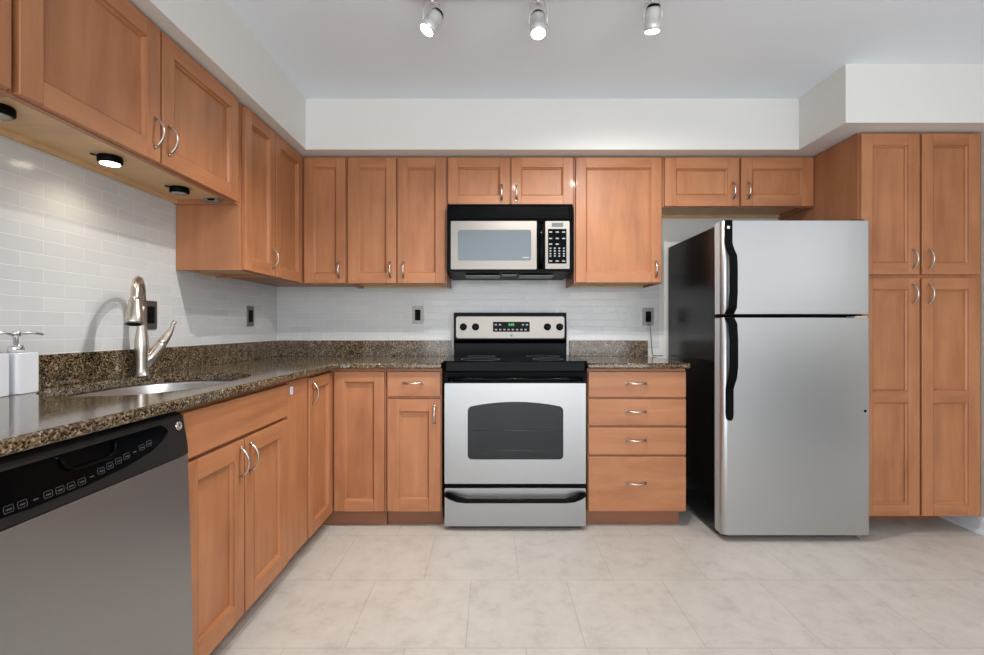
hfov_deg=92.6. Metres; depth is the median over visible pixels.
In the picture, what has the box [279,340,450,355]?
backsplash
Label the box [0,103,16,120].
puck light
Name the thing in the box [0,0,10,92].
upper cabinet
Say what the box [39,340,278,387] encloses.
backsplash
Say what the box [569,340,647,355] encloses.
backsplash
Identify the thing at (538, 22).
track light
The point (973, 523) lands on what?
baseboard
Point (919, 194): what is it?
pantry cabinet
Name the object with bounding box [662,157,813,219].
upper cabinet
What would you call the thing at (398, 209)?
upper cabinet
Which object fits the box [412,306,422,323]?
wall outlet
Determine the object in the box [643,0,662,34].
track light
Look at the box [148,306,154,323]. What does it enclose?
receptacle
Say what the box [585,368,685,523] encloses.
base cabinet
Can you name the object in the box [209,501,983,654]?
floor
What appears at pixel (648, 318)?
power cord
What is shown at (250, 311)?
receptacle
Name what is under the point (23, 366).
bottle
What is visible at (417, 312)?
receptacle
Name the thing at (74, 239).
wall
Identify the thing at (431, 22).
track light
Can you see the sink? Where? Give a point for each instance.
(158, 387)
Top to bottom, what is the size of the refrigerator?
1.643 m
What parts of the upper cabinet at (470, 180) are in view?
door, handle, handle, door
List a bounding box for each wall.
[0,135,276,354]
[277,218,777,358]
[981,132,983,516]
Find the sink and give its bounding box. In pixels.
[68,380,234,395]
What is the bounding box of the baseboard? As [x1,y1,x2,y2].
[938,516,983,535]
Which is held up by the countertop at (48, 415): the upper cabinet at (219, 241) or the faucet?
the faucet
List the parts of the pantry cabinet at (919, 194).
door, door, handle, handle, handle, handle, door, door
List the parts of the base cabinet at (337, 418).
filler panel, handle, door, door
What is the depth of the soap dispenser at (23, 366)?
1.36 m
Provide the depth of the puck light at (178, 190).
1.93 m
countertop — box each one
[0,340,450,456]
[569,340,689,368]
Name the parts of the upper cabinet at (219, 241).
door, handle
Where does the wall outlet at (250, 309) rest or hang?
attached to the wall at (74, 239)
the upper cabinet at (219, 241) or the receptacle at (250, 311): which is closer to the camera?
the upper cabinet at (219, 241)
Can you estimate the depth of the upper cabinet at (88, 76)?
1.50 m
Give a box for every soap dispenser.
[0,332,14,396]
[4,331,43,394]
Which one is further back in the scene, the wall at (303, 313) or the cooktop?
the wall at (303, 313)
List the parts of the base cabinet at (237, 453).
door, handle, handle, door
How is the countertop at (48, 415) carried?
on the base cabinet at (337, 418)
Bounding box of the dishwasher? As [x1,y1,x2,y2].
[0,412,192,654]
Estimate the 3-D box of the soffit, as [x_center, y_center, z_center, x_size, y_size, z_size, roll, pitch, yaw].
[0.578,-1.185,0.785,4.056,0.297,4.771,0,0,0]
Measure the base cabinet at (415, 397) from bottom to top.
0.866 m
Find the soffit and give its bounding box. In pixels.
[128,0,983,157]
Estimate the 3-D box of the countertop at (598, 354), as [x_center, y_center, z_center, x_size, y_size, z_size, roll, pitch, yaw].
[0.792,0.154,2.847,0.547,0.135,0.642,0,0,0]
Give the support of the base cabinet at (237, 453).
on the floor
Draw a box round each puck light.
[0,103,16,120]
[90,153,123,166]
[164,185,189,195]
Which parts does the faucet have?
spout, lever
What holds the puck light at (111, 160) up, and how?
attached to the upper cabinet at (88, 76)
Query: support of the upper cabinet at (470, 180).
attached to the wall at (303, 313)
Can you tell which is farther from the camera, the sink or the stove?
the stove
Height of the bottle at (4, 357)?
0.118 m
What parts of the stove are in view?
knob, knob, control panel, vent panel, drawer handle, storage drawer, oven door, door handle, knob, knob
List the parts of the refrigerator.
handle, handle, fridge door, freezer door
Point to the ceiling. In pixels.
(329, 49)
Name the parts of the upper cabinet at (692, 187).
door, handle, handle, door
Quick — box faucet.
[124,276,176,376]
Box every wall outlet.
[146,300,156,328]
[247,306,253,325]
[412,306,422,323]
[643,308,653,325]
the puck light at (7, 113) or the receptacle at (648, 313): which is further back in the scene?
the receptacle at (648, 313)
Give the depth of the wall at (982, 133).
2.50 m
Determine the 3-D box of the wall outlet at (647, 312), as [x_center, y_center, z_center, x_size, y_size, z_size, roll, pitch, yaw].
[1.053,-0.073,3.166,0.074,0.120,0.009,0,0,0]
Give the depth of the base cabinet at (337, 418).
2.55 m
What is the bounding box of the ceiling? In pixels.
[226,0,983,98]
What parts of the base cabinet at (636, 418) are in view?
handle, handle, handle, handle, drawer, drawer, drawer, drawer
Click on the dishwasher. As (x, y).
(95, 545)
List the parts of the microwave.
door, frame, handle, control panel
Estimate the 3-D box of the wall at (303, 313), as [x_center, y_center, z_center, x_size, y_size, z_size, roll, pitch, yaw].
[0.578,-0.122,3.221,4.056,2.424,0.100,0,0,0]
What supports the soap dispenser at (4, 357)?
on the countertop at (48, 415)
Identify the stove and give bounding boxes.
[443,313,586,526]
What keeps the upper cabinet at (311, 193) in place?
attached to the wall at (74, 239)
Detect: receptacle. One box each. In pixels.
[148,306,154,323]
[249,310,252,321]
[415,310,419,319]
[646,311,650,321]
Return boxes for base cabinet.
[169,381,287,654]
[187,369,387,560]
[387,368,444,523]
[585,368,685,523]
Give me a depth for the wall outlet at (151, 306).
1.99 m
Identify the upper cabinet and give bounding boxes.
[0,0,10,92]
[0,0,238,204]
[176,103,278,277]
[234,134,358,287]
[348,157,451,287]
[447,157,572,206]
[566,157,661,287]
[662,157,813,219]
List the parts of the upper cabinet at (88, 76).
door, handle, handle, door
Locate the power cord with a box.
[647,317,662,355]
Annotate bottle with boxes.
[0,353,8,396]
[4,352,38,394]
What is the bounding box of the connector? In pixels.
[203,198,220,201]
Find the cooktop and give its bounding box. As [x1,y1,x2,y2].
[443,355,586,371]
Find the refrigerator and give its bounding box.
[668,220,868,538]
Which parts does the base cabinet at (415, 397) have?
handle, drawer, door, handle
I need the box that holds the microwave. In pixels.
[448,204,572,279]
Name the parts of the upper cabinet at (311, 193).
door, rail, door, handle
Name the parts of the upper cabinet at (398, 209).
door, handle, handle, door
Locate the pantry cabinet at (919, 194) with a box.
[780,133,980,517]
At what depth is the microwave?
2.76 m
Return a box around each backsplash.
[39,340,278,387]
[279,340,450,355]
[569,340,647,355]
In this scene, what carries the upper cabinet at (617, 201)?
attached to the wall at (303, 313)
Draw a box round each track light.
[420,0,442,36]
[528,0,547,39]
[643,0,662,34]
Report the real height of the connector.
0.016 m

